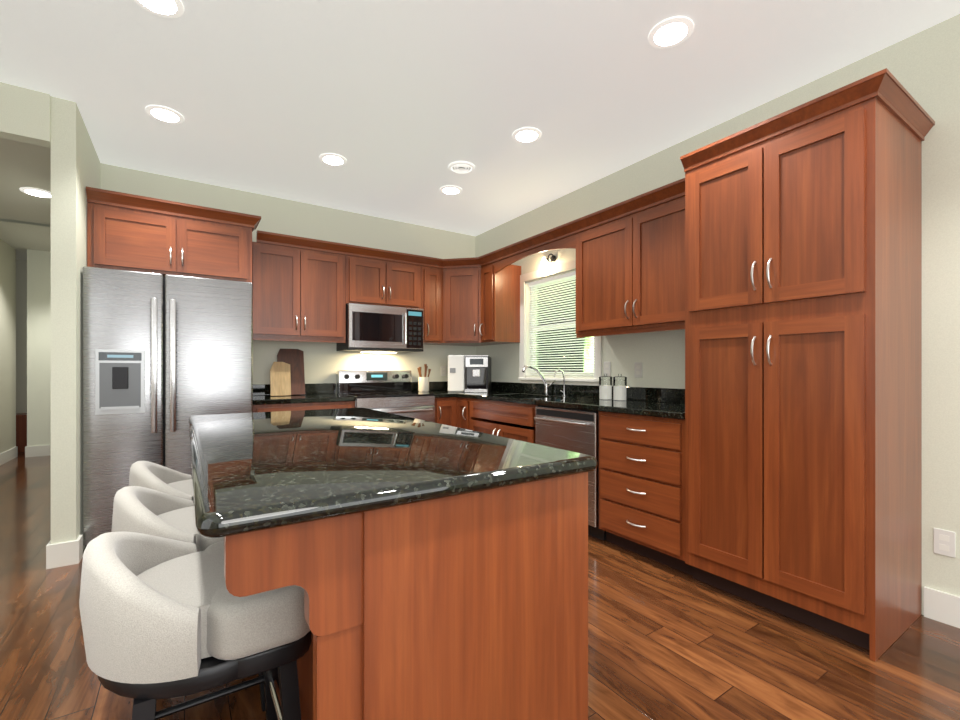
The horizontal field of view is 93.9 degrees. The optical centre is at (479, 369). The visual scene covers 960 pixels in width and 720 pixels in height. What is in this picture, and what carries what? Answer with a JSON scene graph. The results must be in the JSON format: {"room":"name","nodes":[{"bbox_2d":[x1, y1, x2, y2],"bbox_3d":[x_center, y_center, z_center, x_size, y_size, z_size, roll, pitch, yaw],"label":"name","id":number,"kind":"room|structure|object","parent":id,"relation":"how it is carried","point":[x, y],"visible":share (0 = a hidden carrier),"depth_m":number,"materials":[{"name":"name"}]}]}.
{"room":"kitchen","nodes":[
{"label":"kitchen","id":0,"kind":"room"},
{"bbox_2d":[0,239,15,452],"bbox_3d":[-2.782,-0.220,0.723,0.150,2.720,12.270,0,0,-33],"label":"wall","id":1,"kind":"structure","parent":0,"point":[7,346],"depth_m":5.61,"materials":[{"name":"beige paint"}]},
{"bbox_2d":[0,446,17,465],"bbox_3d":[-2.713,1.073,0.768,0.016,0.135,12.270,0,0,-33],"label":"baseboard","id":2,"kind":"structure","parent":1,"relation":"attached to","point":[10,454],"depth_m":5.59,"materials":[{"name":"white paint"}]},
{"bbox_2d":[16,260,26,452],"bbox_3d":[-6.922,-0.220,6.097,3.555,2.720,0.500,0,0,-33],"label":"wall","id":3,"kind":"structure","parent":0,"point":[21,354],"depth_m":6.43,"materials":[{"name":"beige paint"}]},
{"bbox_2d":[25,249,50,456],"bbox_3d":[-5.891,-0.220,6.028,0.270,2.720,0.280,0,0,-33],"label":"wall","id":4,"kind":"structure","parent":0,"point":[38,352],"depth_m":5.92,"materials":[{"name":"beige paint"}]},
{"bbox_2d":[51,96,100,549],"bbox_3d":[-3.939,-0.220,4.901,0.110,2.720,5.480,0,0,-33],"label":"wall","id":5,"kind":"structure","parent":0,"point":[75,166],"depth_m":2.63,"materials":[{"name":"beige paint"}]},
{"bbox_2d":[46,535,79,568],"bbox_3d":[-3.877,1.073,4.717,0.041,0.135,5.136,0,0,-33],"label":"baseboard","id":6,"kind":"structure","parent":5,"relation":"attached to","point":[56,553],"depth_m":2.59,"materials":[{"name":"white paint"}]},
{"bbox_2d":[101,163,474,393],"bbox_3d":[-1.454,-0.220,4.462,3.555,2.720,0.150,0,0,-33],"label":"wall","id":7,"kind":"structure","parent":0,"point":[324,362],"depth_m":4.32,"materials":[{"name":"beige paint"}]},
{"bbox_2d":[86,186,260,282],"bbox_3d":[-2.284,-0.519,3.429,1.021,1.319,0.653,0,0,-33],"label":"upper cabinet","id":8,"kind":"object","parent":7,"relation":"attached to","point":[130,232],"visible":0.94,"depth_m":3.14,"materials":[{"name":"brown wood"}]},
{"bbox_2d":[252,242,442,344],"bbox_3d":[-1.220,-0.655,4.293,1.810,0.810,0.383,0,0,-33],"label":"upper cabinet","id":9,"kind":"object","parent":7,"relation":"attached to","point":[303,295],"visible":0.98,"depth_m":4.01,"materials":[{"name":"brown wood"}]},
{"bbox_2d":[336,303,423,352],"bbox_3d":[-0.974,-0.398,4.419,0.752,0.425,0.439,0,0,-33],"label":"microwave","id":10,"kind":"object","parent":9,"relation":"attached to","point":[374,328],"visible":1,"depth_m":4.25,"materials":[{"name":"grey metal"}]},
{"bbox_2d":[441,366,445,375],"bbox_3d":[-0.410,0.010,5.054,0.070,0.115,0.007,0,0,-33],"label":"electrical outlet","id":11,"kind":"object","parent":7,"relation":"attached to","point":[443,370],"visible":1,"depth_m":5.05,"materials":[{"name":"white plastic"}]},
{"bbox_2d":[430,267,500,345],"bbox_3d":[-0.142,-0.670,4.865,0.615,0.780,0.615,0,0,-33],"label":"upper cabinet","id":12,"kind":"object","parent":7,"relation":"attached to","point":[461,306],"depth_m":4.63,"materials":[{"name":"brown wood"}]},
{"bbox_2d":[0,452,959,719],"bbox_3d":[-1.848,1.170,1.776,7.270,0.060,13.400,0,0,-33],"label":"floor","id":13,"kind":"structure","parent":0,"point":[666,642],"depth_m":1.78,"materials":[{"name":"brown wood"}]},
{"bbox_2d":[129,461,193,503],"bbox_3d":[-1.265,0.761,1.993,0.472,0.750,0.497,0,0,-33],"label":"bar stool","id":14,"kind":"object","parent":13,"relation":"on","point":[155,476],"visible":0.23,"depth_m":1.84,"materials":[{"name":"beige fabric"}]},
{"bbox_2d":[83,266,252,548],"bbox_3d":[-2.248,0.249,3.310,0.940,1.779,0.838,0,0,-33],"label":"refrigerator","id":15,"kind":"object","parent":13,"relation":"on","point":[166,357],"visible":0.81,"depth_m":2.93,"materials":[{"name":"grey metal"}]},
{"bbox_2d":[111,486,265,710],"bbox_3d":[-0.987,0.761,1.571,0.472,0.750,0.497,0,0,-33],"label":"bar stool","id":16,"kind":"object","parent":13,"relation":"on","point":[142,510],"visible":0.17,"depth_m":1.41,"materials":[{"name":"beige fabric"}]},
{"bbox_2d":[79,531,310,719],"bbox_3d":[-0.701,0.761,1.137,0.472,0.750,0.497,0,0,-33],"label":"bar stool","id":17,"kind":"object","parent":13,"relation":"on","point":[163,618],"visible":0.75,"depth_m":0.97,"materials":[{"name":"beige fabric"}]},
{"bbox_2d":[253,401,354,412],"bbox_3d":[-1.569,0.704,3.901,0.795,0.868,0.654,0,0,-33],"label":"base cabinet","id":18,"kind":"object","parent":13,"relation":"on","point":[299,406],"visible":0.04,"depth_m":3.65,"materials":[{"name":"brown wood"}]},
{"bbox_2d":[253,383,355,404],"bbox_3d":[-1.577,0.199,3.912,0.799,0.138,0.628,0,0,-33],"label":"countertop","id":19,"kind":"structure","parent":18,"relation":"on","point":[323,392],"depth_m":3.89,"materials":[{"name":"stone"}]},
{"bbox_2d":[270,349,304,395],"bbox_3d":[-1.741,0.017,4.048,0.300,0.423,0.175,0,0,-33],"label":"cutting boards","id":20,"kind":"object","parent":19,"relation":"on","point":[287,376],"visible":0.95,"depth_m":4.06,"materials":[{"name":"brown wood"}]},
{"bbox_2d":[337,370,434,422],"bbox_3d":[-0.897,0.572,4.303,0.760,1.134,0.687,0,0,-33],"label":"range","id":21,"kind":"object","parent":13,"relation":"on","point":[388,391],"visible":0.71,"depth_m":4.32,"materials":[{"name":"silver metal"}]},
{"bbox_2d":[224,476,587,719],"bbox_3d":[-0.553,0.705,1.731,0.868,0.866,1.822,0,0,-33],"label":"kitchen island","id":22,"kind":"object","parent":13,"relation":"on","point":[436,571],"depth_m":0.97,"materials":[{"name":"brown wood"}]},
{"bbox_2d":[188,408,597,543],"bbox_3d":[-0.571,0.248,1.720,0.910,0.040,1.880,0,0,-33],"label":"island countertop","id":23,"kind":"structure","parent":22,"relation":"on","point":[257,473],"depth_m":1.08,"materials":[{"name":"black stone"}]},
{"bbox_2d":[434,397,457,426],"bbox_3d":[-0.235,0.704,4.781,0.862,0.868,0.653,0,0,-33],"label":"base cabinet","id":24,"kind":"object","parent":13,"relation":"on","point":[446,411],"visible":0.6,"depth_m":4.38,"materials":[{"name":"brown wood"}]},
{"bbox_2d":[534,405,605,540],"bbox_3d":[0.821,0.705,3.341,0.651,0.866,0.607,0,0,-33],"label":"dishwasher","id":25,"kind":"object","parent":13,"relation":"on","point":[573,430],"visible":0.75,"depth_m":3.07,"materials":[{"name":"grey metal"}]},
{"bbox_2d":[457,397,692,575],"bbox_3d":[0.674,0.704,3.593,0.654,0.868,2.437,0,0,-33],"label":"base cabinet","id":26,"kind":"object","parent":13,"relation":"on","point":[642,485],"depth_m":2.69,"materials":[{"name":"brown wood"}]},
{"bbox_2d":[411,381,456,397],"bbox_3d":[-0.504,0.199,4.616,0.233,0.138,0.634,0,0,-33],"label":"countertop","id":27,"kind":"structure","parent":26,"relation":"on","point":[440,389],"depth_m":4.84,"materials":[{"name":"stone"}]},
{"bbox_2d":[417,364,430,391],"bbox_3d":[-0.597,0.083,4.756,0.142,0.292,0.118,0,0,-33],"label":"utensil crock","id":28,"kind":"object","parent":27,"relation":"on","point":[423,384],"visible":0.98,"depth_m":4.71,"materials":[{"name":"beige ceramic"}]},
{"bbox_2d":[457,382,684,419],"bbox_3d":[0.517,0.199,3.852,0.631,0.138,3.034,0,0,-33],"label":"countertop","id":29,"kind":"structure","parent":26,"relation":"on","point":[659,402],"depth_m":3.37,"materials":[{"name":"stone"}]},
{"bbox_2d":[448,355,491,392],"bbox_3d":[-0.113,0.036,4.758,0.435,0.385,0.440,0,0,7],"label":"coffee machine","id":30,"kind":"object","parent":29,"relation":"on","point":[469,374],"visible":1,"depth_m":4.60,"materials":[{"name":"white plastic"}]},
{"bbox_2d":[522,365,566,395],"bbox_3d":[0.569,0.090,3.991,0.312,0.279,0.278,0,0,-33],"label":"faucet","id":31,"kind":"object","parent":29,"relation":"on","point":[546,385],"visible":1,"depth_m":4.07,"materials":[{"name":"silver metal"}]},
{"bbox_2d":[599,373,611,399],"bbox_3d":[0.972,0.128,3.467,0.102,0.202,0.102,0,0,-33],"label":"canister","id":32,"kind":"object","parent":29,"relation":"on","point":[605,392],"visible":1,"depth_m":3.44,"materials":[{"name":"clear glass"}]},
{"bbox_2d":[613,374,626,400],"bbox_3d":[1.053,0.128,3.372,0.102,0.202,0.102,0,0,-33],"label":"canister","id":33,"kind":"object","parent":29,"relation":"on","point":[619,393],"visible":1,"depth_m":3.34,"materials":[{"name":"clear glass"}]},
{"bbox_2d":[680,68,934,661],"bbox_3d":[1.570,0.001,2.216,0.673,2.274,0.841,0,0,-33],"label":"pantry cabinet","id":34,"kind":"object","parent":13,"relation":"on","point":[803,363],"visible":1,"depth_m":1.96,"materials":[{"name":"brown wood"}]},
{"bbox_2d":[0,0,959,260],"bbox_3d":[-1.848,-1.485,1.776,7.270,0.350,13.400,0,0,-33],"label":"ceiling","id":35,"kind":"structure","parent":0,"point":[400,106],"depth_m":2.49,"materials":[{"name":"paint"}]},
{"bbox_2d":[19,187,50,197],"bbox_3d":[-3.256,-1.304,3.303,0.195,0.009,0.195,0,0,-42],"label":"recessed light","id":36,"kind":"object","parent":35,"relation":"in","point":[37,192],"depth_m":3.28,"materials":[{"name":"white"}]},
{"bbox_2d":[134,0,183,17],"bbox_3d":[-1.377,-1.575,1.907,0.195,0.009,0.195,0,0,12],"label":"recessed light","id":37,"kind":"object","parent":35,"relation":"in","point":[163,8],"depth_m":1.94,"materials":[{"name":"white"}]},
{"bbox_2d":[145,105,183,123],"bbox_3d":[-1.944,-1.575,2.767,0.195,0.009,0.195,0,0,12],"label":"recessed light","id":38,"kind":"object","parent":35,"relation":"in","point":[164,114],"depth_m":2.75,"materials":[{"name":"white"}]},
{"bbox_2d":[319,153,346,165],"bbox_3d":[-1.101,-1.575,3.359,0.195,0.009,0.195,0,0,12],"label":"recessed light","id":39,"kind":"object","parent":35,"relation":"in","point":[332,159],"depth_m":3.34,"materials":[{"name":"white"}]},
{"bbox_2d":[440,185,461,194],"bbox_3d":[-0.255,-1.575,3.929,0.195,0.009,0.195,0,0,12],"label":"recessed light","id":40,"kind":"object","parent":35,"relation":"in","point":[449,189],"depth_m":3.92,"materials":[{"name":"white plastic"}]},
{"bbox_2d":[448,161,474,173],"bbox_3d":[-0.143,-1.571,3.487,0.210,0.017,0.210,0,0,-33],"label":"ceiling vent","id":41,"kind":"object","parent":35,"relation":"in","point":[460,167],"visible":1,"depth_m":3.47,"materials":[{"name":"white"}]},
{"bbox_2d":[512,127,541,142],"bbox_3d":[0.315,-1.575,3.010,0.195,0.009,0.195,0,0,12],"label":"recessed light","id":42,"kind":"object","parent":35,"relation":"in","point":[526,134],"depth_m":3.00,"materials":[{"name":"white"}]},
{"bbox_2d":[648,16,693,48],"bbox_3d":[0.893,-1.575,2.098,0.195,0.009,0.195,0,0,12],"label":"recessed light","id":43,"kind":"object","parent":35,"relation":"in","point":[670,32],"depth_m":2.09,"materials":[{"name":"white plastic"}]},
{"bbox_2d":[475,14,959,614],"bbox_3d":[2.335,-0.220,1.809,0.150,2.720,8.450,0,0,-33],"label":"wall","id":44,"kind":"structure","parent":0,"point":[923,66],"depth_m":2.08,"materials":[{"name":"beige paint"}]},
{"bbox_2d":[476,250,522,343],"bbox_3d":[0.209,-0.712,4.577,0.347,0.864,0.243,0,0,-33],"label":"upper cabinet","id":45,"kind":"object","parent":44,"relation":"attached to","point":[500,280],"depth_m":4.47,"materials":[{"name":"brown wood"}]},
{"bbox_2d":[541,254,555,263],"bbox_3d":[0.635,-1.035,4.166,0.092,0.084,0.141,0,0,-33],"label":"lamp","id":46,"kind":"object","parent":44,"relation":"attached to","point":[552,258],"visible":1,"depth_m":4.16,"materials":[{"name":"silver metal"}]},
{"bbox_2d":[518,260,601,385],"bbox_3d":[0.759,-0.405,4.166,0.185,1.120,1.070,0,0,-33],"label":"window","id":47,"kind":"structure","parent":44,"relation":"in","point":[525,344],"depth_m":4.31,"materials":[{"name":"white paint"}]},
{"bbox_2d":[529,271,593,375],"bbox_3d":[0.753,-0.402,4.162,0.040,0.950,0.890,0,0,-33],"label":"window blinds","id":48,"kind":"object","parent":47,"relation":"attached to","point":[547,281],"visible":0.58,"depth_m":4.21,"materials":[{"name":"white plastic"}]},
{"bbox_2d":[604,362,610,375],"bbox_3d":[1.033,-0.010,3.639,0.007,0.115,0.070,0,0,-33],"label":"light switch","id":49,"kind":"object","parent":44,"relation":"attached to","point":[607,368],"visible":0.96,"depth_m":3.63,"materials":[{"name":"white plastic"}]},
{"bbox_2d":[572,178,684,337],"bbox_3d":[1.172,-0.712,3.116,0.347,0.864,1.087,0,0,-33],"label":"upper cabinet","id":50,"kind":"object","parent":44,"relation":"attached to","point":[630,266],"depth_m":3.01,"materials":[{"name":"brown wood"}]},
{"bbox_2d":[634,362,641,377],"bbox_3d":[1.198,0.000,3.389,0.007,0.115,0.070,0,0,-33],"label":"electrical outlet","id":51,"kind":"object","parent":44,"relation":"attached to","point":[637,369],"visible":1,"depth_m":3.39,"materials":[{"name":"white plastic"}]},
{"bbox_2d":[924,587,959,627],"bbox_3d":[3.317,1.073,0.169,0.016,0.135,4.570,0,0,-33],"label":"baseboard","id":52,"kind":"structure","parent":44,"relation":"attached to","point":[941,606],"depth_m":2.02,"materials":[{"name":"white paint"}]},
{"bbox_2d":[933,528,955,557],"bbox_3d":[2.098,0.780,2.024,0.007,0.115,0.070,0,0,-33],"label":"electrical outlet","id":53,"kind":"object","parent":44,"relation":"attached to","point":[944,542],"visible":1,"depth_m":2.02,"materials":[{"name":"white plastic"}]},
{"label":"outside","id":54,"kind":"structure","parent":0,"visible":0},
{"bbox_2d":[587,337,593,371],"bbox_3d":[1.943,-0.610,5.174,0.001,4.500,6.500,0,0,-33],"label":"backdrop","id":55,"kind":"structure","parent":54,"point":[591,355],"depth_m":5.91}
]}

